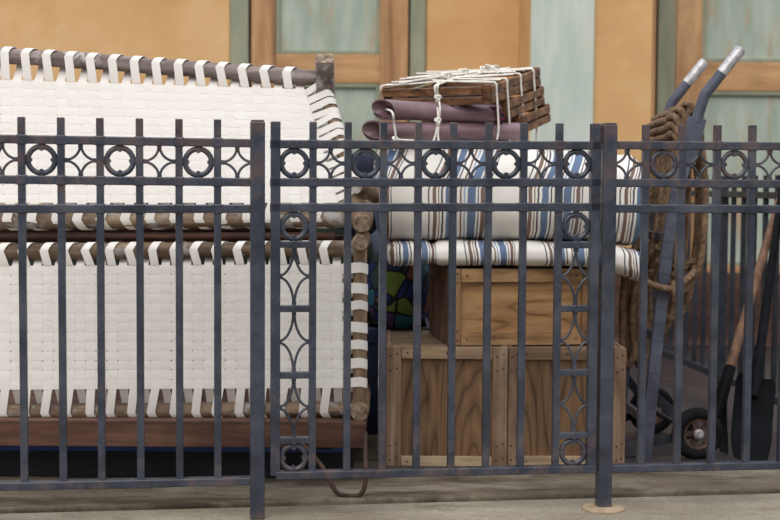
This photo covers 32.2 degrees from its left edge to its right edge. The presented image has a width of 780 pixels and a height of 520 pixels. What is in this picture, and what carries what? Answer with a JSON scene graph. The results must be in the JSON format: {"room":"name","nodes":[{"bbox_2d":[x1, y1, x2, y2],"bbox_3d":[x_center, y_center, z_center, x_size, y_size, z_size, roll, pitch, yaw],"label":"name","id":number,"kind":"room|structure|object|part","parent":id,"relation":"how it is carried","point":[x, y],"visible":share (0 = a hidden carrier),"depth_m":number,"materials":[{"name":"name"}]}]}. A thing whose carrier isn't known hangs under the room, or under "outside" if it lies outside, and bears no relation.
{"room":"outdoor storage area","nodes":[
{"label":"outdoor storage area","id":0,"kind":"room"},
{"bbox_2d":[0,0,518,265],"bbox_3d":[-1.540,-0.844,7.465,4.660,2.600,0.200,0,3,0],"label":"wall","id":1,"kind":"structure","parent":0,"point":[192,30],"depth_m":7.34,"materials":[{"name":"orange paint"}]},
{"bbox_2d":[250,0,425,121],"bbox_3d":[-0.574,-0.840,7.500,6.702,2.600,0.150,0,3,0],"label":"wall","id":2,"kind":"structure","parent":0,"point":[250,0],"depth_m":7.40,"materials":[{"name":"wood"}]},
{"bbox_2d":[230,0,249,177],"bbox_3d":[-0.822,-0.837,7.415,0.099,2.600,0.120,0,3,0],"label":"trim","id":3,"kind":"structure","parent":2,"relation":"attached to","point":[239,9],"depth_m":7.33,"materials":[{"name":"wood"}]},
{"bbox_2d":[251,0,408,161],"bbox_3d":[-0.331,-0.833,7.405,0.856,2.600,0.060,0,3,0],"label":"door","id":4,"kind":"structure","parent":2,"relation":"in","point":[367,40],"depth_m":7.37,"materials":[{"name":"brown wood"}]},
{"bbox_3d":[-0.339,-1.046,7.393,0.569,0.157,0.052,0,3,0],"label":"rail","id":5,"kind":"part","parent":4,"relation":"part of","materials":[{"name":"brown wood"}]},
{"bbox_3d":[-0.336,-1.553,7.371,0.569,0.859,0.015,0,3,0],"label":"panel","id":6,"kind":"part","parent":4,"relation":"part of","materials":[{"name":"teal paint"}]},
{"bbox_3d":[-0.336,-1.552,7.358,0.569,0.859,0.032,0,3,0],"label":"moulding","id":7,"kind":"part","parent":4,"relation":"part of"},
{"bbox_3d":[-0.343,-0.426,7.435,0.569,1.084,0.015,0,3,0],"label":"panel","id":8,"kind":"part","parent":4,"relation":"part of","materials":[{"name":"teal paint"}]},
{"bbox_3d":[-0.343,-0.426,7.422,0.569,1.084,0.032,0,3,0],"label":"moulding","id":9,"kind":"part","parent":4,"relation":"part of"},
{"bbox_2d":[410,0,425,121],"bbox_3d":[0.150,-0.831,7.415,0.084,2.600,0.120,0,3,0],"label":"trim","id":10,"kind":"structure","parent":2,"relation":"attached to","point":[417,7],"depth_m":7.33,"materials":[{"name":"paint"}]},
{"bbox_2d":[653,0,676,223],"bbox_3d":[1.503,-0.822,7.415,0.098,2.600,0.120,0,3,0],"label":"trim","id":11,"kind":"structure","parent":2,"relation":"attached to","point":[665,57],"depth_m":7.34,"materials":[{"name":"paint"}]},
{"bbox_2d":[652,272,779,346],"bbox_3d":[2.076,0.274,7.382,1.335,0.407,0.030,0,3,0],"label":"baseboard","id":12,"kind":"structure","parent":2,"relation":"attached to","point":[737,275],"depth_m":7.37,"materials":[{"name":"brown wood"}]},
{"bbox_2d":[675,0,779,272],"bbox_3d":[2.020,-0.818,7.405,0.926,2.600,0.060,0,3,0],"label":"door","id":13,"kind":"structure","parent":2,"relation":"in","point":[708,30],"depth_m":7.38,"materials":[{"name":"brown wood"}]},
{"bbox_3d":[2.027,-1.001,7.394,0.654,0.157,0.052,0,3,0],"label":"rail","id":14,"kind":"part","parent":13,"relation":"part of","materials":[{"name":"brown wood"}]},
{"bbox_3d":[2.019,0.255,7.466,0.654,0.450,0.052,0,3,0],"label":"rail","id":15,"kind":"part","parent":13,"relation":"part of","materials":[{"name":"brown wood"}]},
{"bbox_3d":[2.030,-1.523,7.359,0.654,0.888,0.032,0,3,0],"label":"moulding","id":16,"kind":"part","parent":13,"relation":"part of","materials":[{"name":"paint"}]},
{"bbox_3d":[2.023,-0.446,7.420,0.654,0.955,0.032,0,3,0],"label":"moulding","id":17,"kind":"part","parent":13,"relation":"part of","materials":[{"name":"teal paint"}]},
{"bbox_3d":[2.023,-0.447,7.433,0.654,0.955,0.015,0,3,0],"label":"panel","id":18,"kind":"part","parent":13,"relation":"part of","materials":[{"name":"teal paint"}]},
{"bbox_3d":[2.030,-1.523,7.372,0.654,0.888,0.015,0,3,0],"label":"panel","id":19,"kind":"part","parent":13,"relation":"part of","materials":[{"name":"teal paint"}]},
{"bbox_2d":[0,361,779,519],"bbox_3d":[0.265,0.787,3.209,8.950,0.150,9.082,0,3,0],"label":"floor","id":20,"kind":"structure","parent":0,"point":[301,492],"depth_m":3.84,"materials":[{"name":"concrete"}]},
{"bbox_2d":[0,384,369,496],"bbox_3d":[-0.804,0.549,4.279,1.483,0.200,0.906,0,3,0],"label":"cart","id":21,"kind":"object","parent":20,"relation":"on","point":[43,432],"visible":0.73,"depth_m":4.03,"materials":[{"name":"brown wood"}]},
{"bbox_2d":[0,232,370,419],"bbox_3d":[-0.704,0.193,4.151,1.288,0.572,0.376,0,3,0],"label":"cot","id":22,"kind":"object","parent":21,"relation":"on","point":[159,322],"visible":0.78,"depth_m":4.01,"materials":[{"name":"fabric"}]},
{"bbox_2d":[0,227,299,232],"bbox_3d":[-0.846,-0.088,4.077,1.148,0.028,0.020,0,3,0],"label":"wooden pole","id":23,"kind":"object","parent":22,"relation":"on","point":[74,230],"visible":0.53,"depth_m":4.07,"materials":[{"name":"brown wood"}]},
{"bbox_2d":[0,232,334,239],"bbox_3d":[-0.772,-0.071,4.048,1.215,0.031,0.022,0,3,0],"label":"wooden pole","id":24,"kind":"object","parent":22,"relation":"on","point":[246,235],"visible":0.73,"depth_m":4.04,"materials":[{"name":"brown wood"}]},
{"bbox_2d":[0,235,343,241],"bbox_3d":[-0.758,-0.065,4.093,1.243,0.030,0.022,0,3,0],"label":"wooden pole","id":25,"kind":"object","parent":22,"relation":"on","point":[337,237],"visible":0.23,"depth_m":4.08,"materials":[{"name":"brown wood"}]},
{"bbox_3d":[-0.717,0.452,4.046,1.265,0.062,0.051,0,3,0],"label":"rail","id":26,"kind":"part","parent":22,"relation":"part of","materials":[{"name":"brown wood"}]},
{"bbox_3d":[-0.706,-0.028,4.019,1.268,0.067,0.051,0,3,0],"label":"rail","id":27,"kind":"part","parent":22,"relation":"part of","materials":[{"name":"brown wood"}]},
{"bbox_2d":[0,46,378,232],"bbox_3d":[-0.695,-0.376,4.171,1.356,0.571,0.475,0,3,0],"label":"cot","id":28,"kind":"object","parent":22,"relation":"on","point":[297,107],"visible":0.66,"depth_m":4.07,"materials":[{"name":"fabric"}]},
{"bbox_3d":[-0.783,-0.594,4.112,1.178,0.124,0.051,0,3,0],"label":"rail","id":29,"kind":"part","parent":28,"relation":"part of","materials":[{"name":"brown wood"}]},
{"bbox_3d":[-0.705,-0.119,4.034,1.280,0.065,0.050,0,3,0],"label":"rail","id":30,"kind":"part","parent":28,"relation":"part of","materials":[{"name":"brown wood"}]},
{"bbox_3d":[-0.196,-0.545,4.080,0.058,0.154,0.133,0,3,0],"label":"leg","id":31,"kind":"part","parent":28,"relation":"part of","materials":[{"name":"brown wood"}]},
{"bbox_3d":[-0.142,-0.330,4.057,0.208,0.454,0.043,3,4,36],"label":"rail","id":32,"kind":"part","parent":28,"relation":"part of","materials":[{"name":"brown wood"}]},
{"bbox_3d":[-0.089,0.198,4.022,0.043,0.516,0.044,0,3,0],"label":"rail","id":33,"kind":"part","parent":22,"relation":"part of","materials":[{"name":"brown wood"}]},
{"bbox_2d":[7,194,377,379],"bbox_3d":[-0.721,0.187,4.968,1.400,0.901,0.397,0,3,0],"label":"frame","id":34,"kind":"object","parent":20,"relation":"on","point":[338,231],"visible":0.02,"depth_m":4.81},
{"bbox_2d":[250,120,264,519],"bbox_3d":[-0.355,0.163,3.616,0.039,1.071,0.039,0,3,-8],"label":"fence post","id":35,"kind":"object","parent":20,"relation":"on","point":[257,127],"visible":1,"depth_m":3.60,"materials":[{"name":"metal"}]},
{"bbox_2d":[0,117,249,490],"bbox_3d":[-0.776,0.117,3.556,0.877,0.979,0.030,0,3,-8],"label":"iron fence","id":36,"kind":"object","parent":35,"relation":"attached to","point":[24,159],"visible":1,"depth_m":3.55,"materials":[{"name":"grey metal"}]},
{"bbox_3d":[-0.786,0.594,3.582,0.863,0.024,0.030,0,3,-8],"label":"rail","id":37,"kind":"part","parent":36,"relation":"part of","materials":[{"name":"metal"}]},
{"bbox_3d":[-0.770,-0.135,3.542,0.868,0.028,0.026,0,3,-8],"label":"rail","id":38,"kind":"part","parent":36,"relation":"part of","materials":[{"name":"metal"}]},
{"bbox_3d":[-0.769,-0.208,3.538,0.867,0.030,0.026,0,3,-8],"label":"rail","id":39,"kind":"part","parent":36,"relation":"part of","materials":[{"name":"metal"}]},
{"bbox_3d":[-0.768,-0.312,3.532,0.865,0.031,0.026,0,3,-8],"label":"rail","id":40,"kind":"part","parent":36,"relation":"part of","materials":[{"name":"metal"}]},
{"bbox_2d":[366,318,428,434],"bbox_3d":[0.022,0.419,4.952,0.240,0.384,0.370,0,3,0],"label":"chest","id":41,"kind":"object","parent":20,"relation":"on","point":[372,336],"visible":0.2,"depth_m":4.77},
{"bbox_2d":[367,253,428,329],"bbox_3d":[0.028,0.105,4.751,0.230,0.290,0.182,0,3,0],"label":"bag","id":42,"kind":"object","parent":41,"relation":"on","point":[399,289],"visible":0.55,"depth_m":4.68,"materials":[{"name":"fabric"}]},
{"bbox_3d":[0.023,0.258,4.943,0.240,0.062,0.370,0,3,0],"label":"lid","id":43,"kind":"part","parent":41,"relation":"part of","materials":[{"name":"brown wood"}]},
{"bbox_2d":[371,229,429,321],"bbox_3d":[0.019,0.158,5.460,0.520,0.819,0.361,0,3,0],"label":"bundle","id":44,"kind":"object","parent":20,"relation":"on","point":[375,235],"visible":0.03,"depth_m":5.31,"materials":[{"name":"fabric"}]},
{"bbox_2d":[386,329,507,465],"bbox_3d":[0.178,0.448,4.502,0.382,0.379,0.502,0,3,0],"label":"wooden crate","id":45,"kind":"object","parent":20,"relation":"on","point":[399,347],"visible":0.87,"depth_m":4.26,"materials":[{"name":"brown wood"}]},
{"bbox_3d":[-0.004,0.277,4.501,0.014,0.038,0.390,0,3,0],"label":"rail","id":46,"kind":"part","parent":45,"relation":"part of","materials":[{"name":"brown wood"}]},
{"bbox_3d":[0.179,0.434,4.747,0.350,0.375,0.010,0,3,0],"label":"panel","id":47,"kind":"part","parent":45,"relation":"part of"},
{"bbox_3d":[0.177,0.636,4.270,0.286,0.030,0.018,0,3,0],"label":"rail","id":48,"kind":"part","parent":45,"relation":"part of","materials":[{"name":"brown wood"}]},
{"bbox_3d":[0.178,0.461,4.274,0.335,0.371,0.009,0,3,0],"label":"panel","id":49,"kind":"part","parent":45,"relation":"part of","materials":[{"name":"brown wood"}]},
{"bbox_3d":[0.180,0.267,4.495,0.354,0.011,0.474,0,3,0],"label":"lid","id":50,"kind":"part","parent":45,"relation":"part of","materials":[{"name":"brown wood"}]},
{"bbox_3d":[0.179,0.292,4.250,0.286,0.038,0.018,0,3,0],"label":"rail","id":51,"kind":"part","parent":45,"relation":"part of","materials":[{"name":"brown wood"}]},
{"bbox_2d":[506,340,625,464],"bbox_3d":[0.558,0.451,4.514,0.372,0.377,0.502,0,3,0],"label":"wooden crate","id":52,"kind":"object","parent":20,"relation":"on","point":[538,358],"visible":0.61,"depth_m":4.28,"materials":[{"name":"brown wood"}]},
{"bbox_2d":[429,262,587,345],"bbox_3d":[0.395,0.139,4.483,0.475,0.244,0.382,0,3,-7],"label":"wooden crate","id":53,"kind":"object","parent":52,"relation":"on","point":[469,279],"visible":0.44,"depth_m":4.31,"materials":[{"name":"brown wood"}]},
{"bbox_3d":[0.166,0.239,4.468,0.014,0.042,0.284,0,3,-7],"label":"rail","id":54,"kind":"part","parent":53,"relation":"part of","materials":[{"name":"brown wood"}]},
{"bbox_3d":[0.169,0.139,4.463,0.007,0.193,0.316,0,3,-7],"label":"panel","id":55,"kind":"part","parent":53,"relation":"part of","materials":[{"name":"brown wood"}]},
{"bbox_3d":[0.167,0.038,4.457,0.014,0.042,0.284,0,3,-7],"label":"rail","id":56,"kind":"part","parent":53,"relation":"part of","materials":[{"name":"brown wood"}]},
{"bbox_3d":[0.395,0.025,4.481,0.447,0.011,0.354,0,3,-7],"label":"lid","id":57,"kind":"part","parent":53,"relation":"part of","materials":[{"name":"brown wood"}]},
{"bbox_2d":[387,239,639,280],"bbox_3d":[0.404,-0.005,4.432,0.834,0.135,0.376,0,3,0],"label":"striped cushion","id":58,"kind":"object","parent":53,"relation":"on","point":[469,252],"visible":0.63,"depth_m":4.25,"materials":[{"name":"white fabric"}]},
{"bbox_2d":[374,140,640,245],"bbox_3d":[0.385,-0.231,4.452,0.875,0.364,0.447,0,3,0],"label":"mattress","id":59,"kind":"object","parent":58,"relation":"on","point":[470,224],"visible":0.38,"depth_m":4.25,"materials":[{"name":"white fabric"}]},
{"bbox_2d":[339,153,376,235],"bbox_3d":[-0.104,-0.228,4.684,0.200,0.293,0.205,0,3,0],"label":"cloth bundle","id":60,"kind":"object","parent":59,"relation":"on","point":[365,163],"visible":0.12,"depth_m":4.61,"materials":[{"name":"blue fabric"}]},
{"bbox_2d":[362,120,519,140],"bbox_3d":[0.166,-0.407,4.303,0.509,0.069,0.076,0,3,-12],"label":"roll","id":61,"kind":"object","parent":59,"relation":"on","point":[467,131],"visible":0.68,"depth_m":4.28,"materials":[{"name":"purple leather"}]},
{"bbox_2d":[372,99,500,122],"bbox_3d":[0.148,-0.473,4.291,0.412,0.072,0.073,0,3,-10],"label":"roll","id":62,"kind":"object","parent":61,"relation":"on","point":[403,110],"visible":0.88,"depth_m":4.27,"materials":[{"name":"purple fabric"}]},
{"bbox_2d":[490,107,503,123],"bbox_3d":[0.339,-0.458,4.278,0.047,0.056,0.012,0,3,0],"label":"strap","id":63,"kind":"object","parent":62,"relation":"attached to","point":[501,114],"visible":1,"depth_m":4.27,"materials":[{"name":"purple fabric"}]},
{"bbox_2d":[421,103,550,131],"bbox_3d":[0.329,-0.478,4.597,0.364,0.116,0.299,2,4,27],"label":"wooden tray","id":64,"kind":"object","parent":59,"relation":"on","point":[542,114],"visible":0.33,"depth_m":4.52,"materials":[{"name":"brown wood"}]},
{"bbox_2d":[493,86,544,118],"bbox_3d":[0.295,-0.529,4.548,0.364,0.126,0.348,2,4,27],"label":"wooden tray","id":65,"kind":"object","parent":64,"relation":"on","point":[528,101],"visible":0.38,"depth_m":4.45,"materials":[{"name":"brown wood"}]},
{"bbox_2d":[382,67,540,104],"bbox_3d":[0.245,-0.577,4.490,0.384,0.150,0.466,2,4,27],"label":"wooden tray","id":66,"kind":"object","parent":65,"relation":"on","point":[451,93],"visible":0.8,"depth_m":4.33,"materials":[{"name":"brown wood"}]},
{"bbox_2d":[379,64,537,150],"bbox_3d":[0.181,-0.497,4.382,0.417,0.296,0.610,2,4,27],"label":"cord","id":67,"kind":"object","parent":66,"relation":"attached to","point":[468,75],"visible":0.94,"depth_m":4.39,"materials":[{"name":"white fabric"}]},
{"bbox_3d":[0.418,0.250,4.309,0.393,0.042,0.018,0,3,-7],"label":"rail","id":68,"kind":"part","parent":53,"relation":"part of","materials":[{"name":"brown wood"}]},
{"bbox_3d":[0.417,0.149,4.317,0.435,0.236,0.009,0,3,-7],"label":"panel","id":69,"kind":"part","parent":53,"relation":"part of","materials":[{"name":"brown wood"}]},
{"bbox_3d":[0.419,0.049,4.298,0.393,0.042,0.018,0,3,-7],"label":"rail","id":70,"kind":"part","parent":53,"relation":"part of","materials":[{"name":"brown wood"}]},
{"bbox_3d":[0.557,0.638,4.282,0.293,0.030,0.018,0,3,0],"label":"rail","id":71,"kind":"part","parent":52,"relation":"part of","materials":[{"name":"brown wood"}]},
{"bbox_3d":[0.558,0.464,4.286,0.334,0.369,0.009,0,3,0],"label":"panel","id":72,"kind":"part","parent":52,"relation":"part of","materials":[{"name":"brown wood"}]},
{"bbox_3d":[0.559,0.296,4.263,0.293,0.038,0.018,0,3,0],"label":"rail","id":73,"kind":"part","parent":52,"relation":"part of","materials":[{"name":"brown wood"}]},
{"bbox_3d":[0.559,0.271,4.508,0.344,0.011,0.474,0,3,0],"label":"lid","id":74,"kind":"part","parent":52,"relation":"part of","materials":[{"name":"brown wood"}]},
{"bbox_2d":[581,123,624,513],"bbox_3d":[0.600,0.159,3.746,0.124,1.074,0.123,0,3,0],"label":"fence post","id":75,"kind":"object","parent":20,"relation":"on","point":[603,504],"visible":1,"depth_m":3.73,"materials":[{"name":"metal"}]},
{"bbox_2d":[270,121,600,479],"bbox_3d":[0.127,0.109,3.679,0.907,0.969,0.030,0,3,-8],"label":"gate","id":76,"kind":"object","parent":75,"relation":"attached to","point":[593,159],"visible":1,"depth_m":3.67,"materials":[{"name":"metal"}]},
{"bbox_3d":[0.129,-0.143,3.664,0.907,0.030,0.026,0,3,-8],"label":"rail","id":77,"kind":"part","parent":76,"relation":"part of","materials":[{"name":"metal"}]},
{"bbox_3d":[0.129,-0.210,3.661,0.907,0.030,0.026,0,3,-8],"label":"rail","id":78,"kind":"part","parent":76,"relation":"part of","materials":[{"name":"metal"}]},
{"bbox_3d":[0.130,-0.312,3.655,0.907,0.030,0.026,0,3,-8],"label":"rail","id":79,"kind":"part","parent":76,"relation":"part of","materials":[{"name":"metal"}]},
{"bbox_3d":[0.132,0.581,3.707,0.891,0.024,0.030,0,3,-8],"label":"rail","id":80,"kind":"part","parent":76,"relation":"part of","materials":[{"name":"metal"}]},
{"bbox_2d":[612,125,779,472],"bbox_3d":[0.969,0.108,3.794,0.773,0.974,0.030,0,3,-8],"label":"iron fence","id":81,"kind":"object","parent":75,"relation":"attached to","point":[647,164],"visible":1,"depth_m":3.77,"materials":[{"name":"black metal"}]},
{"bbox_3d":[0.980,0.582,3.823,0.743,0.023,0.030,0,3,-8],"label":"rail","id":82,"kind":"part","parent":81,"relation":"part of","materials":[{"name":"metal"}]},
{"bbox_3d":[0.960,-0.143,3.778,0.753,0.026,0.026,0,3,-8],"label":"rail","id":83,"kind":"part","parent":81,"relation":"part of","materials":[{"name":"metal"}]},
{"bbox_3d":[0.960,-0.213,3.774,0.751,0.026,0.026,0,3,-8],"label":"rail","id":84,"kind":"part","parent":81,"relation":"part of","materials":[{"name":"metal"}]},
{"bbox_3d":[0.959,-0.318,3.768,0.748,0.028,0.026,0,3,-8],"label":"rail","id":85,"kind":"part","parent":81,"relation":"part of","materials":[{"name":"metal"}]},
{"bbox_2d":[529,0,594,150],"bbox_3d":[0.857,-0.787,6.736,0.316,2.600,0.020,0,3,0],"label":"wall panel","id":86,"kind":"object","parent":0,"point":[562,31],"depth_m":6.71,"materials":[{"name":"paint"}]},
{"bbox_2d":[518,0,652,247],"bbox_3d":[1.002,-0.808,7.105,0.612,2.600,0.720,0,3,0],"label":"wall","id":87,"kind":"structure","parent":0,"point":[623,35],"depth_m":6.74,"materials":[{"name":"paint"}]},
{"bbox_2d":[651,0,655,137],"bbox_3d":[1.318,-0.806,7.115,0.018,2.600,0.700,0,3,0],"label":"trim","id":88,"kind":"structure","parent":87,"relation":"attached to","point":[654,1],"depth_m":6.75,"materials":[{"name":"brown wood"}]},
{"bbox_2d":[614,274,647,361],"bbox_3d":[0.917,0.285,6.774,0.755,0.455,0.024,0,3,0],"label":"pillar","id":89,"kind":"structure","parent":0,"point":[617,277],"depth_m":6.76,"materials":[{"name":"brown wood"}]},
{"bbox_2d":[625,347,778,462],"bbox_3d":[2.469,0.574,5.839,3.455,0.004,3.165,0,3,0],"label":"deck","id":90,"kind":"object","parent":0,"point":[694,382],"depth_m":5.65,"materials":[{"name":"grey wood"}]},
{"bbox_2d":[618,46,744,459],"bbox_3d":[0.943,-0.030,4.564,0.366,1.336,0.547,0,3,0],"label":"hand truck","id":91,"kind":"object","parent":90,"relation":"on","point":[656,397],"depth_m":4.39,"materials":[{"name":"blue metal"}]},
{"bbox_3d":[0.797,0.629,4.598,0.070,0.010,0.412,0,3,-2],"label":"toe plate","id":92,"kind":"part","parent":91,"relation":"part of","materials":[{"name":"metal"}]},
{"bbox_3d":[0.902,-0.069,4.521,0.270,0.914,0.472,0,3,-4],"label":"rope coil","id":93,"kind":"part","parent":91,"relation":"part of","materials":[{"name":"brown fabric"}]},
{"bbox_3d":[1.009,-0.553,4.756,0.119,0.184,0.035,0,3,0],"label":"handle","id":94,"kind":"part","parent":91,"relation":"part of","materials":[{"name":"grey metal"}]},
{"bbox_3d":[1.021,-0.527,4.307,0.119,0.184,0.035,0,3,0],"label":"handle","id":95,"kind":"part","parent":91,"relation":"part of","materials":[{"name":"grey metal"}]},
{"bbox_2d":[649,175,779,404],"bbox_3d":[1.328,0.096,5.957,0.031,0.930,2.688,0,3,-5],"label":"fence","id":96,"kind":"object","parent":90,"relation":"on","point":[734,194],"visible":0.16,"depth_m":5.52,"materials":[{"name":"metal"}]},
{"bbox_3d":[1.279,0.067,6.465,0.031,0.930,0.031,0,3,-5],"label":"post","id":97,"kind":"part","parent":96,"relation":"part of","materials":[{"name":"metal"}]},
{"bbox_3d":[1.329,-0.293,5.942,0.028,0.025,2.672,0,3,-5],"label":"rail","id":98,"kind":"part","parent":96,"relation":"part of","materials":[{"name":"metal"}]},
{"bbox_3d":[1.325,0.455,5.985,0.028,0.030,2.672,0,3,-5],"label":"rail","id":99,"kind":"part","parent":96,"relation":"part of","materials":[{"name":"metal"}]},
{"bbox_3d":[1.367,0.120,5.551,0.031,0.930,0.031,0,3,-5],"label":"post","id":100,"kind":"part","parent":96,"relation":"part of","materials":[{"name":"metal"}]},
{"bbox_2d":[716,197,776,452],"bbox_3d":[1.245,0.197,4.701,0.060,0.862,0.669,2,4,32],"label":"shovel","id":101,"kind":"object","parent":90,"relation":"on","point":[725,383],"visible":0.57,"depth_m":4.56,"materials":[{"name":"brown wood"}]},
{"bbox_3d":[1.101,0.541,4.479,0.047,0.198,0.110,1,3,6],"label":"blade","id":102,"kind":"part","parent":101,"relation":"part of","materials":[{"name":"black metal"}]},
{"bbox_2d":[716,364,735,418],"bbox_3d":[1.112,0.439,4.503,0.042,0.172,0.157,3,4,35],"label":"socket","id":103,"kind":"object","parent":101,"relation":"attached to","point":[725,383],"depth_m":4.50,"materials":[{"name":"black metal"}]},
{"bbox_3d":[1.270,0.102,4.723,0.033,0.674,0.599,2,4,33],"label":"handle","id":104,"kind":"part","parent":101,"relation":"part of","materials":[{"name":"brown wood"}]},
{"bbox_2d":[731,188,779,460],"bbox_3d":[1.304,0.149,4.648,0.123,0.980,0.780,2,4,24],"label":"shovel","id":105,"kind":"object","parent":90,"relation":"on","point":[762,390],"visible":0.8,"depth_m":4.43,"materials":[{"name":"black metal"}]},
{"bbox_3d":[1.181,0.513,4.396,0.124,0.281,0.182,2,4,21],"label":"blade","id":106,"kind":"part","parent":105,"relation":"part of","materials":[{"name":"black metal"}]},
{"bbox_2d":[751,344,765,399],"bbox_3d":[1.210,0.367,4.450,0.042,0.172,0.157,2,4,22],"label":"socket","id":107,"kind":"object","parent":105,"relation":"attached to","point":[758,384],"depth_m":4.44,"materials":[{"name":"black metal"}]},
{"bbox_3d":[1.332,0.010,4.707,0.033,0.710,0.634,2,4,23],"label":"handle","id":108,"kind":"part","parent":105,"relation":"part of","materials":[{"name":"brown wood"}]}
]}

